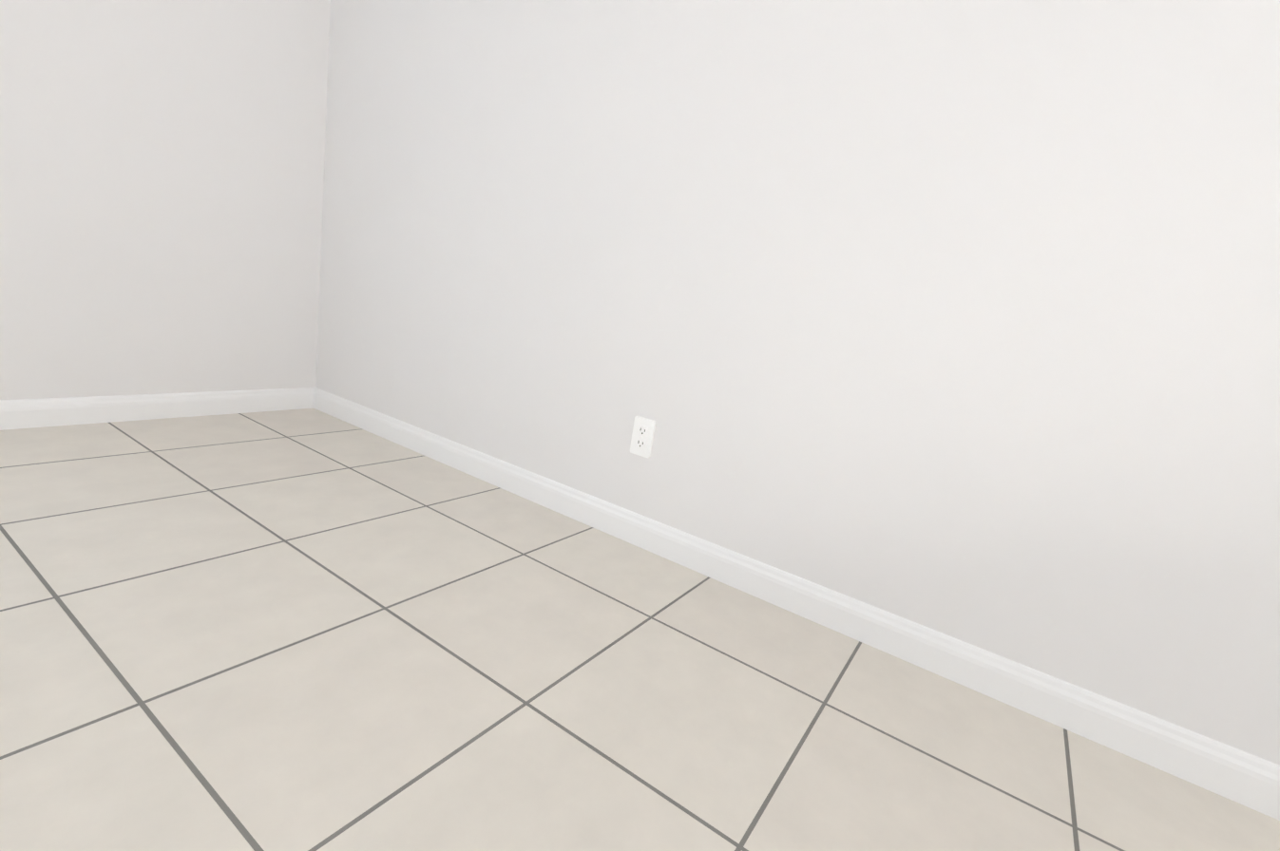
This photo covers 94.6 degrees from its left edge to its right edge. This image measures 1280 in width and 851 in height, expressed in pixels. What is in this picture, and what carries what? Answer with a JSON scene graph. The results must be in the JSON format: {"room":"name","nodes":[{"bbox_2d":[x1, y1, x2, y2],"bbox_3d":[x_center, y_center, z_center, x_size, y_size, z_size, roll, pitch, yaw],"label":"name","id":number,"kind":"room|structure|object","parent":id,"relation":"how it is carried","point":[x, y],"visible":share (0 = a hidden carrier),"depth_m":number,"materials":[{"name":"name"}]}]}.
{"room":"empty room","nodes":[
{"label":"empty room","id":0,"kind":"room"},
{"bbox_2d":[0,0,330,400],"bbox_3d":[-2.221,-1.161,1.257,0.200,2.480,3.430,17,14,31],"label":"wall","id":1,"kind":"structure","parent":0,"point":[162,173],"depth_m":2.08,"materials":[{"name":"white paint"}]},
{"bbox_2d":[0,387,315,430],"bbox_3d":[-2.318,0.016,1.456,0.014,0.094,3.030,17,14,31],"label":"baseboard","id":2,"kind":"structure","parent":1,"relation":"attached to","point":[23,413],"depth_m":2.18,"materials":[{"name":"white wood"}]},
{"bbox_2d":[0,408,1279,850],"bbox_3d":[-0.569,0.646,0.377,4.709,0.120,3.430,17,14,31],"label":"floor","id":3,"kind":"structure","parent":0,"point":[308,629],"depth_m":1.08,"materials":[{"name":"tile"}]},
{"bbox_2d":[315,0,1279,765],"bbox_3d":[0.578,-1.144,1.359,4.709,3.273,0.200,17,14,31],"label":"wall","id":4,"kind":"structure","parent":0,"point":[958,319],"depth_m":1.36,"materials":[{"name":"white paint"}]},
{"bbox_2d":[630,416,655,458],"bbox_3d":[0.007,0.034,1.745,0.070,0.114,0.009,17,14,31],"label":"electrical outlet","id":5,"kind":"object","parent":4,"relation":"attached to","point":[642,435],"visible":1,"depth_m":1.74,"materials":[{"name":"white plastic"}]},
{"bbox_2d":[313,387,1279,821],"bbox_3d":[0.273,0.399,1.608,4.309,0.094,0.014,17,14,31],"label":"baseboard","id":6,"kind":"structure","parent":4,"relation":"attached to","point":[1241,777],"depth_m":1.39,"materials":[{"name":"white wood"}]}
]}

